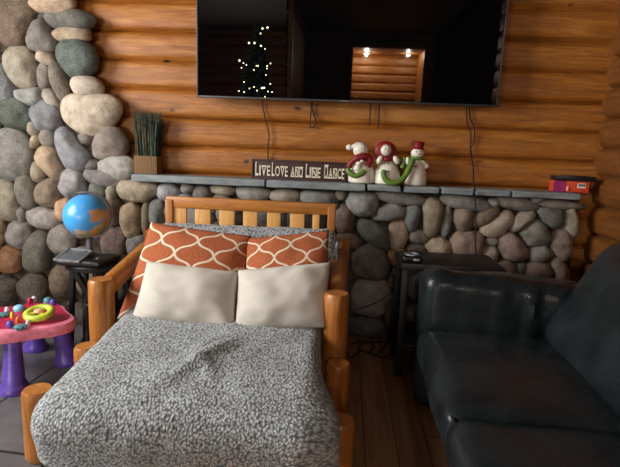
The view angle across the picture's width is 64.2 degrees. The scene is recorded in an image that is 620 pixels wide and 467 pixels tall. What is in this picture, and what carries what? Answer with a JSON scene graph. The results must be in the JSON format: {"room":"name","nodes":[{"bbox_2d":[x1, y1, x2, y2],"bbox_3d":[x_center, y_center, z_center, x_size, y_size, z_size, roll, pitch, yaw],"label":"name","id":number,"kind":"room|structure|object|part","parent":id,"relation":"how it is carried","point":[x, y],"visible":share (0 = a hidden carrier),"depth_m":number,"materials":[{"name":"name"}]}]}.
{"room":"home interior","nodes":[
{"label":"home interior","id":0,"kind":"room"},
{"bbox_2d":[0,324,447,466],"bbox_3d":[-0.816,1.165,-0.016,4.595,0.050,6.750,3,10,4],"label":"floor","id":1,"kind":"structure","parent":0,"point":[393,429],"depth_m":2.16,"materials":[{"name":"wood"}]},
{"bbox_2d":[0,296,75,397],"bbox_3d":[-1.408,0.504,2.415,0.573,0.362,0.482,8,12,31],"label":"table","id":2,"kind":"object","parent":1,"relation":"on","point":[30,323],"visible":0.99,"depth_m":2.27,"materials":[{"name":"pink plastic"}]},
{"bbox_3d":[-1.345,0.589,2.232,0.128,0.262,0.128,3,10,4],"label":"leg","id":3,"kind":"part","parent":2,"relation":"part of","materials":[{"name":"purple plastic"}]},
{"bbox_3d":[-1.374,0.392,2.373,0.371,0.008,0.323,-4,12,-31],"label":"play panel","id":4,"kind":"part","parent":2,"relation":"part of","materials":[{"name":"plastic"}]},
{"bbox_3d":[-1.495,0.506,2.670,0.128,0.262,0.148,3,10,4],"label":"leg","id":5,"kind":"part","parent":2,"relation":"part of","materials":[{"name":"purple plastic"}]},
{"bbox_3d":[-1.247,0.540,2.529,0.128,0.262,0.128,3,10,4],"label":"leg","id":6,"kind":"part","parent":2,"relation":"part of","materials":[{"name":"purple plastic"}]},
{"bbox_2d":[65,254,129,342],"bbox_3d":[-1.145,0.395,2.699,0.336,0.513,0.336,3,10,4],"label":"side table","id":7,"kind":"object","parent":1,"relation":"on","point":[75,272],"visible":0.27,"depth_m":2.63,"materials":[{"name":"black paint"}]},
{"bbox_3d":[-1.285,0.410,2.662,0.062,0.471,0.032,-1,10,-16],"label":"leg","id":8,"kind":"part","parent":7,"relation":"part of","materials":[{"name":"black paint"}]},
{"bbox_3d":[-1.123,0.422,2.633,0.248,0.484,0.036,-2,11,-22],"label":"leg","id":9,"kind":"part","parent":7,"relation":"part of","materials":[{"name":"black paint"}]},
{"bbox_3d":[-1.215,0.410,2.679,0.036,0.484,0.247,-2,11,-22],"label":"leg","id":10,"kind":"part","parent":7,"relation":"part of","materials":[{"name":"black paint"}]},
{"bbox_2d":[53,191,120,266],"bbox_3d":[-1.154,-0.033,2.573,0.274,0.371,0.271,3,10,4],"label":"globe","id":11,"kind":"object","parent":7,"relation":"on","point":[85,215],"visible":1,"depth_m":2.52,"materials":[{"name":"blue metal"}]},
{"bbox_3d":[-1.214,0.114,2.539,0.135,0.038,0.112,4,10,12],"label":"panel","id":12,"kind":"part","parent":11,"relation":"part of","materials":[{"name":"grey plastic"}]},
{"bbox_3d":[-1.075,0.408,2.724,0.036,0.484,0.247,-2,11,-22],"label":"leg","id":13,"kind":"part","parent":7,"relation":"part of","materials":[{"name":"black paint"}]},
{"bbox_3d":[-1.006,0.407,2.742,0.062,0.471,0.032,-1,10,-16],"label":"leg","id":14,"kind":"part","parent":7,"relation":"part of","materials":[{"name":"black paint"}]},
{"bbox_2d":[21,196,355,466],"bbox_3d":[-0.387,0.327,2.213,1.186,0.857,1.167,3,10,4],"label":"frame","id":15,"kind":"object","parent":1,"relation":"on","point":[335,368],"visible":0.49,"depth_m":2.15,"materials":[{"name":"brown wood"}]},
{"bbox_3d":[-0.975,0.682,1.780,0.108,0.265,0.108,3,10,4],"label":"foot post","id":16,"kind":"part","parent":15,"relation":"part of","materials":[{"name":"brown wood"}]},
{"bbox_3d":[-0.940,0.613,2.091,0.102,0.295,0.102,3,10,4],"label":"post","id":17,"kind":"part","parent":15,"relation":"part of","materials":[{"name":"brown wood"}]},
{"bbox_3d":[-0.925,0.466,2.207,0.109,0.545,0.109,3,10,4],"label":"post","id":18,"kind":"part","parent":15,"relation":"part of","materials":[{"name":"brown wood"}]},
{"bbox_3d":[-0.892,0.153,2.460,0.088,0.178,0.563,3,10,4],"label":"armrest","id":19,"kind":"part","parent":15,"relation":"part of","materials":[{"name":"brown wood"}]},
{"bbox_3d":[-0.878,0.305,2.786,0.105,0.665,0.105,3,10,4],"label":"post","id":20,"kind":"part","parent":15,"relation":"part of","materials":[{"name":"brown wood"}]},
{"bbox_2d":[30,223,339,466],"bbox_3d":[-0.366,0.362,2.098,1.021,0.638,1.260,3,10,4],"label":"blanket","id":21,"kind":"object","parent":15,"relation":"on","point":[149,392],"visible":0.57,"depth_m":1.61,"materials":[{"name":"grey fabric"}]},
{"bbox_2d":[117,222,251,318],"bbox_3d":[-0.584,0.180,2.340,0.575,0.419,0.254,3,10,4],"label":"pillow","id":22,"kind":"object","parent":21,"relation":"on","point":[167,244],"visible":0.45,"depth_m":2.33,"materials":[{"name":"orange fabric"}]},
{"bbox_2d":[133,261,237,322],"bbox_3d":[-0.537,0.270,2.178,0.454,0.241,0.211,3,10,4],"label":"pillow","id":23,"kind":"object","parent":21,"relation":"on","point":[171,292],"visible":0.92,"depth_m":2.12,"materials":[{"name":"fabric"}]},
{"bbox_2d":[235,262,330,327],"bbox_3d":[-0.127,0.271,2.143,0.418,0.289,0.211,3,10,4],"label":"pillow","id":24,"kind":"object","parent":21,"relation":"on","point":[282,296],"visible":0.94,"depth_m":2.08,"materials":[{"name":"fabric"}]},
{"bbox_2d":[246,230,328,290],"bbox_3d":[-0.116,0.185,2.300,0.430,0.391,0.248,3,10,4],"label":"pillow","id":25,"kind":"object","parent":21,"relation":"on","point":[311,247],"visible":0.44,"depth_m":2.30,"materials":[{"name":"orange fabric"}]},
{"bbox_3d":[-0.319,-0.150,2.644,0.914,0.062,0.040,3,10,4],"label":"rail","id":26,"kind":"part","parent":15,"relation":"part of","materials":[{"name":"brown wood"}]},
{"bbox_3d":[0.106,0.598,2.223,0.080,0.119,1.063,3,10,4],"label":"rail","id":27,"kind":"part","parent":15,"relation":"part of","materials":[{"name":"brown wood"}]},
{"bbox_3d":[0.104,0.518,2.138,0.110,0.545,0.110,3,10,4],"label":"post","id":28,"kind":"part","parent":15,"relation":"part of","materials":[{"name":"brown wood"}]},
{"bbox_3d":[0.109,0.666,2.021,0.102,0.295,0.102,3,10,4],"label":"post","id":29,"kind":"part","parent":15,"relation":"part of","materials":[{"name":"brown wood"}]},
{"bbox_3d":[0.137,0.205,2.392,0.089,0.178,0.563,3,10,4],"label":"armrest","id":30,"kind":"part","parent":15,"relation":"part of","materials":[{"name":"brown wood"}]},
{"bbox_3d":[0.151,0.357,2.717,0.106,0.665,0.106,3,10,4],"label":"post","id":31,"kind":"part","parent":15,"relation":"part of","materials":[{"name":"brown wood"}]},
{"bbox_3d":[0.099,0.751,1.711,0.108,0.235,0.108,3,10,4],"label":"foot post","id":32,"kind":"part","parent":15,"relation":"part of","materials":[{"name":"brown wood"}]},
{"bbox_2d":[347,350,392,358],"bbox_3d":[0.381,0.675,2.807,0.350,0.024,0.115,-1,10,-17],"label":"cable","id":33,"kind":"object","parent":1,"relation":"on","point":[358,351],"visible":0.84,"depth_m":2.77,"materials":[{"name":"black plastic"}]},
{"bbox_2d":[351,340,389,352],"bbox_3d":[0.357,0.652,2.915,0.219,0.018,0.150,-6,13,-38],"label":"cable","id":34,"kind":"object","parent":1,"relation":"on","point":[366,342],"visible":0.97,"depth_m":2.92,"materials":[{"name":"black plastic"}]},
{"bbox_2d":[375,337,410,357],"bbox_3d":[0.493,0.667,2.849,0.165,0.034,0.245,7,11,24],"label":"cable","id":35,"kind":"object","parent":1,"relation":"on","point":[407,354],"visible":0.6,"depth_m":2.84,"materials":[{"name":"black plastic"}]},
{"bbox_2d":[390,250,505,376],"bbox_3d":[0.703,0.428,2.627,0.505,0.600,0.320,3,10,4],"label":"end table","id":36,"kind":"object","parent":1,"relation":"on","point":[402,336],"visible":0.58,"depth_m":2.53,"materials":[{"name":"black paint"}]},
{"bbox_3d":[0.485,0.411,2.777,0.036,0.564,0.036,3,10,4],"label":"leg","id":37,"kind":"part","parent":36,"relation":"part of","materials":[{"name":"black paint"}]},
{"bbox_3d":[0.465,0.457,2.512,0.036,0.564,0.036,3,10,4],"label":"leg","id":38,"kind":"part","parent":36,"relation":"part of","materials":[{"name":"black paint"}]},
{"bbox_2d":[396,326,415,348],"bbox_3d":[0.698,0.566,2.651,0.445,0.022,0.280,3,10,4],"label":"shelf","id":39,"kind":"object","parent":36,"relation":"attached to","point":[409,339],"depth_m":2.60,"materials":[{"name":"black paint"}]},
{"bbox_2d":[401,252,421,262],"bbox_3d":[0.510,0.120,2.482,0.100,0.040,0.098,3,10,4],"label":"cable box","id":40,"kind":"object","parent":36,"relation":"on","point":[413,257],"visible":1,"depth_m":2.45,"materials":[{"name":"black plastic"}]},
{"bbox_2d":[412,241,619,466],"bbox_3d":[0.890,0.575,1.086,1.071,0.873,2.487,3,10,5],"label":"leather sofa","id":41,"kind":"object","parent":1,"relation":"on","point":[511,369],"visible":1,"depth_m":1.68,"materials":[{"name":"black leather"}]},
{"bbox_3d":[0.913,0.488,2.214,0.860,0.652,0.241,3,10,5],"label":"armrest","id":42,"kind":"part","parent":41,"relation":"part of","materials":[{"name":"black leather"}]},
{"bbox_2d":[417,330,619,447],"bbox_3d":[0.751,0.539,1.750,0.668,0.176,0.706,3,10,5],"label":"seat cushion","id":43,"kind":"object","parent":41,"relation":"on","point":[498,378],"depth_m":1.59,"materials":[{"name":"black leather"}]},
{"bbox_2d":[445,421,619,466],"bbox_3d":[0.682,0.657,1.062,0.665,0.176,0.704,3,10,5],"label":"seat cushion","id":44,"kind":"object","parent":41,"relation":"on","point":[468,443],"depth_m":1.27,"materials":[{"name":"black leather"}]},
{"bbox_2d":[545,241,619,416],"bbox_3d":[1.143,0.309,1.547,0.462,0.489,1.039,3,10,5],"label":"cushion","id":45,"kind":"object","parent":41,"relation":"on","point":[582,322],"depth_m":1.75,"materials":[{"name":"black leather"}]},
{"bbox_2d":[0,0,586,339],"bbox_3d":[-0.709,-0.859,2.848,4.722,2.946,0.193,3,10,4],"label":"stone wall","id":46,"kind":"structure","parent":0,"point":[26,26],"depth_m":2.88,"materials":[{"name":"grey stone"}]},
{"bbox_2d":[131,174,268,185],"bbox_3d":[-0.645,-0.318,2.927,0.785,0.044,0.175,3,10,4],"label":"trim","id":47,"kind":"structure","parent":46,"relation":"attached to","point":[166,178],"depth_m":2.85,"materials":[{"name":"stone"}]},
{"bbox_2d":[129,108,165,173],"bbox_3d":[-0.955,-0.549,2.922,0.209,0.386,0.109,3,10,4],"label":"potted grass","id":48,"kind":"object","parent":47,"relation":"on","point":[147,128],"depth_m":2.89,"materials":[{"name":"plant"}]},
{"bbox_2d":[134,155,162,173],"bbox_3d":[-0.963,-0.410,2.943,0.138,0.104,0.098,3,10,4],"label":"planter","id":49,"kind":"object","parent":48,"relation":"attached to","point":[143,164],"depth_m":2.90,"materials":[{"name":"wicker"}]},
{"bbox_2d":[266,179,364,190],"bbox_3d":[0.036,-0.284,2.882,0.565,0.044,0.175,3,10,4],"label":"trim","id":50,"kind":"structure","parent":46,"relation":"attached to","point":[273,183],"depth_m":2.80,"materials":[{"name":"stone"}]},
{"bbox_2d":[252,159,346,182],"bbox_3d":[-0.064,-0.367,2.875,0.552,0.115,0.025,3,10,4],"label":"wooden sign","id":51,"kind":"object","parent":50,"relation":"on","point":[261,168],"visible":1,"depth_m":2.87,"materials":[{"name":"brown paint"}]},
{"bbox_2d":[345,142,373,183],"bbox_3d":[0.290,-0.404,2.824,0.177,0.234,0.166,3,10,4],"label":"snowman figurine","id":52,"kind":"object","parent":50,"relation":"on","point":[360,170],"visible":1,"depth_m":2.77,"materials":[{"name":"white ceramic"}]},
{"bbox_2d":[352,292,391,309],"bbox_3d":[0.361,0.398,2.880,0.228,0.129,0.028,3,10,4],"label":"cable","id":53,"kind":"object","parent":46,"relation":"attached to","point":[390,292],"visible":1,"depth_m":2.87,"materials":[{"name":"black plastic"}]},
{"bbox_2d":[366,183,400,191],"bbox_3d":[0.422,-0.267,2.857,0.187,0.037,0.173,3,10,4],"label":"trim","id":54,"kind":"structure","parent":46,"relation":"attached to","point":[371,187],"depth_m":2.77,"materials":[{"name":"stone"}]},
{"bbox_2d":[374,141,414,185],"bbox_3d":[0.458,-0.397,2.789,0.167,0.246,0.225,-5,12,-35],"label":"snowman figurine","id":55,"kind":"object","parent":54,"relation":"on","point":[386,172],"visible":0.99,"depth_m":2.77,"materials":[{"name":"white ceramic"}]},
{"bbox_3d":[0.390,-0.412,2.769,0.037,0.048,0.036,3,10,4],"label":"arm","id":56,"kind":"part","parent":55,"relation":"part of"},
{"bbox_2d":[374,141,396,160],"bbox_3d":[0.429,-0.465,2.818,0.132,0.124,0.053,3,10,4],"label":"hood","id":57,"kind":"object","parent":55,"relation":"attached to","point":[378,152],"depth_m":2.79,"materials":[{"name":"red fabric"}]},
{"bbox_3d":[0.483,-0.411,2.762,0.038,0.047,0.036,3,10,4],"label":"arm","id":58,"kind":"part","parent":55,"relation":"part of"},
{"bbox_2d":[401,184,438,193],"bbox_3d":[0.631,-0.257,2.842,0.196,0.037,0.174,3,10,4],"label":"trim","id":59,"kind":"structure","parent":46,"relation":"attached to","point":[427,188],"depth_m":2.76,"materials":[{"name":"stone"}]},
{"bbox_2d":[400,141,428,185],"bbox_3d":[0.592,-0.398,2.805,0.165,0.250,0.136,3,10,4],"label":"snowman figurine","id":60,"kind":"object","parent":59,"relation":"on","point":[417,176],"visible":0.94,"depth_m":2.76,"materials":[{"name":"white ceramic"}]},
{"bbox_2d":[437,186,473,194],"bbox_3d":[0.828,-0.247,2.828,0.177,0.037,0.176,3,10,4],"label":"trim","id":61,"kind":"structure","parent":46,"relation":"attached to","point":[456,190],"depth_m":2.75,"materials":[{"name":"stone"}]},
{"bbox_2d":[465,106,476,254],"bbox_3d":[0.924,-0.218,2.820,0.083,1.011,0.188,0,10,-12],"label":"cables","id":62,"kind":"object","parent":46,"relation":"attached to","point":[465,106],"visible":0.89,"depth_m":2.82,"materials":[{"name":"black plastic"}]},
{"bbox_2d":[469,187,510,196],"bbox_3d":[1.020,-0.237,2.816,0.190,0.036,0.175,3,10,4],"label":"trim","id":63,"kind":"structure","parent":46,"relation":"attached to","point":[480,191],"depth_m":2.73,"materials":[{"name":"stone"}]},
{"bbox_2d":[505,189,580,199],"bbox_3d":[1.308,-0.222,2.796,0.363,0.038,0.176,3,10,4],"label":"trim","id":64,"kind":"structure","parent":46,"relation":"on","point":[522,193],"depth_m":2.72,"materials":[{"name":"stone"}]},
{"bbox_2d":[548,179,589,192],"bbox_3d":[1.470,-0.269,2.805,0.186,0.062,0.098,4,10,10],"label":"carton","id":65,"kind":"object","parent":64,"relation":"on","point":[554,185],"visible":0.99,"depth_m":2.77,"materials":[{"name":"red cardboard"}]},
{"bbox_3d":[1.402,-0.266,2.775,0.063,0.060,0.002,4,10,10],"label":"magenta panel","id":66,"kind":"part","parent":65,"relation":"part of","materials":[{"name":"pink cardboard"}]},
{"bbox_2d":[550,175,595,181],"bbox_3d":[1.486,-0.314,2.800,0.206,0.026,0.111,4,10,10],"label":"tray","id":67,"kind":"object","parent":65,"relation":"on","point":[554,177],"visible":1,"depth_m":2.75,"materials":[{"name":"black plastic"}]},
{"bbox_2d":[76,0,619,280],"bbox_3d":[-0.467,-0.817,2.941,4.395,2.850,0.058,3,10,4],"label":"wall","id":68,"kind":"structure","parent":0,"point":[547,120],"depth_m":2.89,"materials":[{"name":"brown wood"}]},
{"bbox_2d":[262,100,269,158],"bbox_3d":[-0.264,-0.604,2.921,0.054,0.404,0.006,3,10,4],"label":"power cable","id":69,"kind":"object","parent":68,"relation":"attached to","point":[262,100],"visible":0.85,"depth_m":2.92,"materials":[{"name":"black plastic"}]},
{"bbox_2d":[196,0,508,106],"bbox_3d":[0.213,-1.212,2.719,1.682,0.956,0.118,3,10,4],"label":"television","id":70,"kind":"object","parent":68,"relation":"attached to","point":[409,52],"visible":1,"depth_m":2.72,"materials":[{"name":"grey plastic"}]},
{"bbox_2d":[309,101,316,127],"bbox_3d":[0.019,-0.697,2.883,0.042,0.162,0.006,3,10,4],"label":"cable","id":71,"kind":"object","parent":70,"relation":"hanging from","point":[311,101],"visible":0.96,"depth_m":2.88,"materials":[{"name":"black plastic"}]},
{"bbox_2d":[377,104,379,128],"bbox_3d":[0.398,-0.682,2.857,0.012,0.154,0.006,3,10,4],"label":"cable","id":72,"kind":"object","parent":70,"relation":"hanging from","point":[379,104],"visible":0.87,"depth_m":2.85,"materials":[{"name":"black plastic"}]},
{"bbox_2d":[579,0,619,278],"bbox_3d":[1.583,-0.491,1.551,0.057,2.850,2.550,3,10,4],"label":"wall","id":73,"kind":"structure","parent":0,"point":[603,220],"depth_m":2.71,"materials":[{"name":"brown wood"}]}
]}

